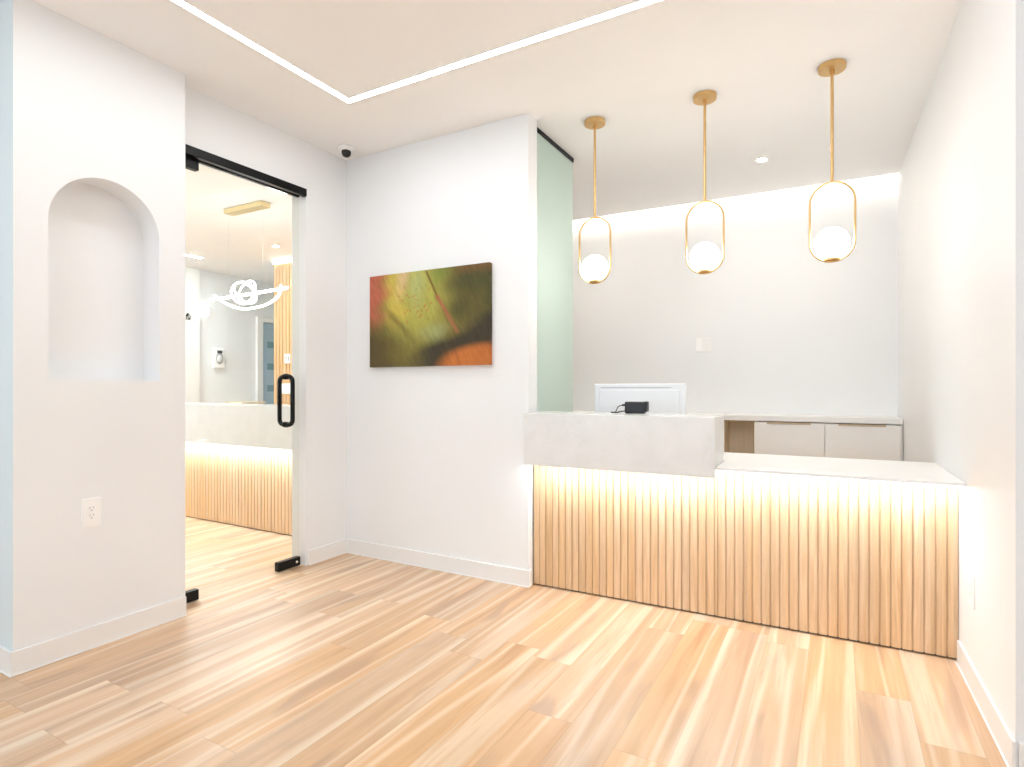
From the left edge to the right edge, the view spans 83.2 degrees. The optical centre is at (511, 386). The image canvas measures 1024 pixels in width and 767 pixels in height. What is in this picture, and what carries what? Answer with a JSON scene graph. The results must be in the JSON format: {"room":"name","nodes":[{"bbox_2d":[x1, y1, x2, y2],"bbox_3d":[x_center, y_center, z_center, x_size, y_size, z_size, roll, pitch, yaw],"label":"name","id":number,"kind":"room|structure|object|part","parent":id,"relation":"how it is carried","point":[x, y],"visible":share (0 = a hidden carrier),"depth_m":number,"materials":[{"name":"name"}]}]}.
{"room":"reception area","nodes":[
{"label":"reception area","id":0,"kind":"room"},
{"bbox_2d":[0,0,184,650],"bbox_3d":[-2.077,-0.223,2.820,0.412,2.845,0.729,0,0,29],"label":"wall","id":1,"kind":"structure","parent":0,"point":[92,126],"depth_m":2.67,"materials":[{"name":"white paint"}]},
{"bbox_2d":[81,497,100,527],"bbox_3d":[-1.932,0.576,2.649,0.009,0.132,0.080,0,0,29],"label":"wall outlet","id":2,"kind":"object","parent":1,"relation":"attached to","point":[90,507],"visible":1,"depth_m":2.65,"materials":[{"name":"white plastic"}]},
{"bbox_2d":[87,504,95,520],"bbox_3d":[-1.930,0.576,2.648,0.004,0.070,0.036,0,0,29],"label":"receptacle","id":3,"kind":"object","parent":2,"relation":"attached to","point":[91,508],"depth_m":2.65,"materials":[{"name":"grey plastic"}]},
{"bbox_2d":[0,596,186,677],"bbox_3d":[-2.597,1.150,3.103,1.629,0.100,0.746,0,0,29],"label":"baseboard","id":4,"kind":"structure","parent":1,"relation":"attached to","point":[12,663],"depth_m":2.63,"materials":[{"name":"paint"}]},
{"bbox_2d":[185,155,299,602],"bbox_3d":[-1.635,-0.043,3.516,0.154,2.478,0.822,0,0,29],"label":"door","id":5,"kind":"structure","parent":1,"relation":"in","point":[192,164],"depth_m":3.74,"materials":[{"name":"clear glass"}]},
{"bbox_3d":[-1.519,0.089,3.806,0.071,0.343,0.029,0,0,29],"label":"pull handle","id":6,"kind":"part","parent":5,"relation":"part of","materials":[{"name":"black metal"}]},
{"bbox_3d":[-1.447,0.089,3.766,0.071,0.343,0.029,0,0,29],"label":"pull handle","id":7,"kind":"part","parent":5,"relation":"part of","materials":[{"name":"black metal"}]},
{"bbox_2d":[185,144,306,197],"bbox_3d":[-1.624,-1.301,3.518,0.097,0.050,0.849,0,0,29],"label":"door frame","id":8,"kind":"structure","parent":1,"relation":"attached to","point":[205,158],"depth_m":3.48,"materials":[{"name":"black metal"}]},
{"bbox_3d":[-1.655,-1.304,3.536,0.025,0.044,0.849,0,0,29],"label":"rail","id":9,"kind":"part","parent":8,"relation":"part of","materials":[{"name":"black metal"}]},
{"bbox_2d":[185,86,346,565],"bbox_3d":[-1.568,-0.223,3.682,0.137,2.845,1.273,0,0,29],"label":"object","id":10,"kind":"structure","parent":1,"relation":"in","point":[319,218],"depth_m":3.93,"materials":[{"name":"white paint"}]},
{"bbox_2d":[308,539,346,564],"bbox_3d":[-1.281,1.150,4.035,0.017,0.100,0.355,0,0,29],"label":"baseboard","id":11,"kind":"structure","parent":10,"relation":"attached to","point":[331,550],"depth_m":4.02,"materials":[{"name":"paint"}]},
{"bbox_2d":[200,270,273,402],"bbox_3d":[-4.788,-0.223,7.546,0.150,2.845,6.150,0,0,29],"label":"wall","id":12,"kind":"structure","parent":0,"point":[229,328],"depth_m":8.49,"materials":[{"name":"white paint"}]},
{"bbox_2d":[185,267,199,402],"bbox_3d":[-4.692,-0.223,7.512,0.050,2.845,1.284,0,0,29],"label":"trim","id":13,"kind":"structure","parent":12,"relation":"attached to","point":[192,275],"depth_m":7.96,"materials":[{"name":"paint"}]},
{"bbox_2d":[202,303,208,316],"bbox_3d":[-4.318,-1.086,8.130,0.096,0.200,0.090,0,0,29],"label":"wall sconce","id":14,"kind":"object","parent":12,"relation":"attached to","point":[205,308],"visible":1,"depth_m":8.10,"materials":[{"name":"white plastic"}]},
{"bbox_2d":[212,348,223,368],"bbox_3d":[-4.229,-0.415,8.321,0.064,0.300,0.170,0,0,29],"label":"wall dispenser","id":15,"kind":"object","parent":12,"relation":"attached to","point":[217,353],"visible":1,"depth_m":8.29,"materials":[{"name":"white plastic"}]},
{"bbox_3d":[-4.206,-0.405,8.308,0.008,0.112,0.080,0,0,29],"label":"push panel","id":16,"kind":"part","parent":15,"relation":"part of","materials":[{"name":"white plastic"}]},
{"bbox_2d":[256,317,273,403],"bbox_3d":[-3.639,0.060,9.349,0.080,2.280,1.120,0,0,29],"label":"door","id":17,"kind":"structure","parent":12,"relation":"in","point":[264,328],"depth_m":8.99,"materials":[{"name":"blue paint"}]},
{"bbox_2d":[347,113,536,583],"bbox_3d":[-0.523,-0.223,3.877,1.492,2.845,0.113,0,0,29],"label":"wall","id":18,"kind":"structure","parent":0,"point":[435,454],"depth_m":3.75,"materials":[{"name":"white paint"}]},
{"bbox_2d":[370,262,491,366],"bbox_3d":[-0.560,-0.454,3.813,0.982,0.632,0.033,0,0,29],"label":"painting","id":19,"kind":"object","parent":18,"relation":"attached to","point":[440,316],"visible":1,"depth_m":3.77,"materials":[{"name":"canvas"},{"name":"oil paint"}]},
{"bbox_2d":[347,539,532,587],"bbox_3d":[-0.542,1.150,3.833,1.503,0.100,0.052,0,0,29],"label":"baseboard","id":20,"kind":"structure","parent":18,"relation":"attached to","point":[492,572],"depth_m":3.75,"materials":[{"name":"paint"}]},
{"bbox_2d":[0,0,962,282],"bbox_3d":[-1.532,-1.675,2.986,10.600,0.060,11.100,0,0,29],"label":"ceiling","id":21,"kind":"structure","parent":0,"point":[641,70],"depth_m":3.08,"materials":[{"name":"paint"}]},
{"bbox_2d":[224,200,269,215],"label":"ceiling canopy","id":22,"kind":"object","parent":21,"relation":"hanging from","point":[247,208],"depth_m":5.21,"materials":[{"name":"gold metal"}]},
{"bbox_3d":[-2.414,-1.624,5.250,0.524,0.042,0.100,0,0,29],"label":"ceiling plate","id":23,"kind":"part","parent":22,"relation":"part of","materials":[{"name":"gold metal"}]},
{"bbox_2d":[209,280,287,309],"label":"chandelier","id":24,"kind":"object","parent":21,"relation":"hanging from","point":[254,292],"depth_m":5.24,"materials":[{"name":"white metal"}]},
{"bbox_2d":[338,144,354,157],"bbox_3d":[-1.137,-1.609,3.963,0.116,0.072,0.116,0,0,29],"label":"security camera","id":25,"kind":"object","parent":21,"relation":"attached to","point":[346,150],"visible":1,"depth_m":3.93,"materials":[{"name":"white plastic"}]},
{"bbox_2d":[171,0,662,103],"bbox_3d":[-1.207,-1.644,0.593,2.241,0.008,5.044,0,0,29],"label":"recessed light","id":26,"kind":"object","parent":21,"relation":"in","point":[640,3],"visible":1,"depth_m":2.78,"materials":[{"name":"white plastic"}]},
{"bbox_2d":[579,116,611,283],"bbox_3d":[0.512,-1.140,3.566,0.162,1.008,0.162,0,0,-16],"label":"pendant light","id":27,"kind":"object","parent":21,"relation":"hanging from","point":[594,267],"visible":1,"depth_m":3.53,"materials":[{"name":"white glass"}]},
{"bbox_3d":[0.512,-1.336,3.566,0.022,0.566,0.022,0,0,29],"label":"rod","id":28,"kind":"part","parent":27,"relation":"part of","materials":[{"name":"gold metal"}]},
{"bbox_3d":[0.512,-0.734,3.566,0.162,0.162,0.162,0,0,29],"label":"globe","id":29,"kind":"part","parent":27,"relation":"part of"},
{"bbox_3d":[0.512,-0.844,3.566,0.214,0.417,0.018,0,0,29],"label":"oval frame","id":30,"kind":"part","parent":27,"relation":"part of","materials":[{"name":"gold metal"}]},
{"bbox_2d":[685,90,724,273],"bbox_3d":[1.087,-1.140,3.255,0.162,1.008,0.162,0,0,-16],"label":"pendant light","id":31,"kind":"object","parent":21,"relation":"hanging from","point":[704,256],"visible":1,"depth_m":3.22,"materials":[{"name":"white glass"}]},
{"bbox_3d":[1.087,-1.336,3.255,0.022,0.566,0.022,0,0,29],"label":"rod","id":32,"kind":"part","parent":31,"relation":"part of","materials":[{"name":"gold metal"}]},
{"bbox_3d":[1.087,-0.844,3.255,0.214,0.417,0.018,0,0,29],"label":"oval frame","id":33,"kind":"part","parent":31,"relation":"part of","materials":[{"name":"gold metal"}]},
{"bbox_3d":[1.087,-0.734,3.255,0.162,0.162,0.162,0,0,29],"label":"globe","id":34,"kind":"part","parent":31,"relation":"part of"},
{"bbox_2d":[755,157,767,161],"bbox_3d":[1.806,-1.643,4.175,0.088,0.006,0.088,0,0,29],"label":"recessed light","id":35,"kind":"object","parent":21,"relation":"in","point":[761,159],"visible":1,"depth_m":4.17,"materials":[{"name":"white plastic"}]},
{"bbox_2d":[809,58,855,262],"bbox_3d":[1.636,-1.140,2.950,0.162,1.008,0.162,0,0,-16],"label":"pendant light","id":36,"kind":"object","parent":21,"relation":"hanging from","point":[831,243],"visible":1,"depth_m":2.92,"materials":[{"name":"white glass"}]},
{"bbox_3d":[1.636,-0.734,2.950,0.162,0.162,0.162,0,0,29],"label":"globe","id":37,"kind":"part","parent":36,"relation":"part of"},
{"bbox_3d":[1.636,-1.336,2.950,0.022,0.566,0.022,0,0,29],"label":"rod","id":38,"kind":"part","parent":36,"relation":"part of","materials":[{"name":"gold metal"}]},
{"bbox_3d":[1.636,-0.844,2.950,0.214,0.417,0.018,0,0,29],"label":"oval frame","id":39,"kind":"part","parent":36,"relation":"part of","materials":[{"name":"gold metal"}]},
{"bbox_2d":[0,516,1006,766],"bbox_3d":[-1.532,1.225,2.986,10.600,0.050,11.100,0,0,29],"label":"floor","id":40,"kind":"structure","parent":0,"point":[347,659],"depth_m":2.33,"materials":[{"name":"brown wood"}]},
{"bbox_2d":[185,402,291,535],"bbox_3d":[-2.456,0.674,5.349,2.990,1.052,0.860,0,0,29],"label":"reception desk","id":41,"kind":"object","parent":40,"relation":"on","point":[238,457],"visible":0.48,"depth_m":4.88,"materials":[{"name":"brown wood"}]},
{"bbox_3d":[-2.595,0.840,5.112,2.940,0.700,0.030,0,0,29],"label":"slat panel","id":42,"kind":"part","parent":41,"relation":"part of","materials":[{"name":"brown wood"}]},
{"bbox_2d":[185,402,291,450],"bbox_3d":[-2.598,0.318,5.096,2.990,0.340,0.280,0,0,29],"label":"countertop","id":43,"kind":"structure","parent":41,"relation":"on","point":[229,424],"depth_m":4.74,"materials":[{"name":"white stone"}]},
{"bbox_2d":[226,401,265,403],"bbox_3d":[-3.935,0.708,8.540,0.360,0.985,0.400,0,0,29],"label":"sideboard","id":44,"kind":"object","parent":40,"relation":"on","point":[238,402],"visible":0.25,"depth_m":8.49,"materials":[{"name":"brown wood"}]},
{"bbox_2d":[537,127,573,411],"bbox_3d":[0.275,-0.223,3.875,0.024,2.840,0.648,0,0,29],"label":"glass screen","id":45,"kind":"object","parent":40,"relation":"on","point":[554,164],"visible":0.54,"depth_m":3.87,"materials":[{"name":"green glass"}]},
{"bbox_2d":[573,410,902,460],"bbox_3d":[1.643,0.715,5.028,2.900,0.970,0.365,0,0,28],"label":"storage cabinet","id":46,"kind":"object","parent":40,"relation":"on","point":[831,436],"visible":0.3,"depth_m":4.47,"materials":[{"name":"white laminate"}]},
{"bbox_2d":[724,420,754,453],"bbox_3d":[1.938,0.685,4.875,0.235,0.830,0.321,0,0,28],"label":"open shelf","id":47,"kind":"object","parent":46,"relation":"attached to","point":[739,435],"depth_m":4.98,"materials":[{"name":"brown wood"}]},
{"bbox_3d":[2.176,0.287,4.540,0.314,0.015,0.005,0,0,28],"label":"edge pull","id":48,"kind":"part","parent":46,"relation":"part of","materials":[{"name":"brown metal"}]},
{"bbox_3d":[2.180,0.696,4.548,0.494,0.829,0.017,0,0,28],"label":"cabinet door","id":49,"kind":"part","parent":46,"relation":"part of","materials":[{"name":"beige laminate"}]},
{"bbox_3d":[2.612,0.287,4.308,0.305,0.015,0.005,0,0,28],"label":"edge pull","id":50,"kind":"part","parent":46,"relation":"part of","materials":[{"name":"brown metal"}]},
{"bbox_3d":[2.616,0.696,4.316,0.485,0.829,0.017,0,0,28],"label":"cabinet door","id":51,"kind":"part","parent":46,"relation":"part of","materials":[{"name":"beige laminate"}]},
{"bbox_2d":[524,411,965,658],"bbox_3d":[1.135,0.675,3.184,2.067,1.050,0.750,0,0,28],"label":"reception desk","id":52,"kind":"object","parent":40,"relation":"on","point":[646,508],"visible":0.99,"depth_m":2.93,"materials":[{"name":"brown wood"}]},
{"bbox_2d":[524,411,723,477],"bbox_3d":[0.603,0.299,3.216,1.054,0.298,0.305,0,0,28],"label":"countertop","id":53,"kind":"structure","parent":52,"relation":"on","point":[692,445],"depth_m":3.05,"materials":[{"name":"white stone"}]},
{"bbox_3d":[0.607,0.823,3.262,1.062,0.735,0.030,0,0,28],"label":"slat panel","id":54,"kind":"part","parent":52,"relation":"part of","materials":[{"name":"brown wood"}]},
{"bbox_2d":[611,401,648,413],"bbox_3d":[0.669,0.116,3.295,0.216,0.068,0.054,0,0,28],"label":"power adapter","id":55,"kind":"object","parent":52,"relation":"on","point":[630,407],"visible":0.99,"depth_m":3.25,"materials":[{"name":"black plastic"}]},
{"bbox_2d":[595,383,685,413],"bbox_3d":[0.801,0.188,3.651,0.584,0.419,0.190,0,0,27],"label":"computer monitor","id":56,"kind":"object","parent":52,"relation":"on","point":[662,398],"visible":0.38,"depth_m":3.62,"materials":[{"name":"white plastic"}]},
{"bbox_3d":[1.520,0.805,2.775,1.003,0.770,0.030,0,0,28],"label":"slat panel","id":57,"kind":"part","parent":52,"relation":"part of","materials":[{"name":"brown wood"}]},
{"bbox_2d":[573,173,897,416],"bbox_3d":[1.520,-0.287,5.391,3.780,2.975,0.155,0,0,28],"label":"wall","id":58,"kind":"structure","parent":0,"point":[790,331],"depth_m":5.00,"materials":[{"name":"white paint"}]},
{"bbox_2d":[695,338,710,351],"bbox_3d":[1.719,-0.377,5.190,0.138,0.124,0.011,0,0,28],"label":"light switch","id":59,"kind":"object","parent":58,"relation":"attached to","point":[701,344],"visible":1,"depth_m":5.19,"materials":[{"name":"white plastic"}]},
{"bbox_2d":[898,0,1023,766],"bbox_3d":[2.358,-0.287,3.114,0.156,2.975,3.073,0,0,28],"label":"wall","id":60,"kind":"structure","parent":0,"point":[961,174],"depth_m":2.21,"materials":[{"name":"white paint"}]},
{"bbox_2d":[969,571,974,609],"bbox_3d":[1.831,0.810,2.300,0.009,0.132,0.080,0,0,28],"label":"wall outlet","id":61,"kind":"object","parent":60,"relation":"attached to","point":[971,576],"visible":1,"depth_m":2.28,"materials":[{"name":"white plastic"}]},
{"bbox_2d":[969,580,971,599],"bbox_3d":[1.829,0.810,2.301,0.004,0.070,0.036,0,0,28],"label":"receptacle","id":62,"kind":"object","parent":61,"relation":"attached to","point":[970,581],"depth_m":2.29,"materials":[{"name":"grey plastic"}]},
{"bbox_2d":[955,640,1015,766],"bbox_3d":[1.745,1.150,2.148,0.017,0.100,0.825,0,0,28],"label":"baseboard","id":63,"kind":"structure","parent":60,"relation":"attached to","point":[996,725],"depth_m":2.05,"materials":[{"name":"paint"}]},
{"bbox_3d":[-1.691,-0.223,6.841,3.178,2.845,0.138,0,0,29],"label":"wall","id":64,"kind":"structure","parent":0,"visible":0},
{"bbox_2d":[273,259,291,404],"bbox_3d":[-1.731,-0.220,6.779,3.170,2.840,0.042,0,0,29],"label":"wall panel","id":65,"kind":"object","parent":64,"relation":"attached to","point":[282,272],"visible":0.06,"depth_m":7.47,"materials":[{"name":"brown wood"}]},
{"bbox_2d":[282,383,289,393],"bbox_3d":[-2.908,0.020,7.426,0.215,0.130,0.006,0,0,29],"label":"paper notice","id":66,"kind":"object","parent":65,"relation":"attached to","point":[285,387],"visible":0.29,"depth_m":7.42,"materials":[{"name":"white paper"}]},
{"bbox_2d":[284,354,289,362],"bbox_3d":[-2.888,-0.365,7.415,0.110,0.120,0.010,0,0,29],"label":"light switch","id":67,"kind":"object","parent":65,"relation":"attached to","point":[286,356],"visible":1,"depth_m":7.41,"materials":[{"name":"white plastic"}]},
{"bbox_3d":[2.537,-0.223,1.345,1.900,2.845,0.166,0,0,29],"label":"wall","id":68,"kind":"structure","parent":0,"visible":0},
{"bbox_2d":[1018,742,1023,766],"bbox_3d":[2.378,1.150,1.329,1.860,0.100,0.017,0,0,29],"label":"baseboard","id":69,"kind":"structure","parent":68,"relation":"attached to","point":[1020,744],"depth_m":1.78,"materials":[{"name":"paint"}]}
]}

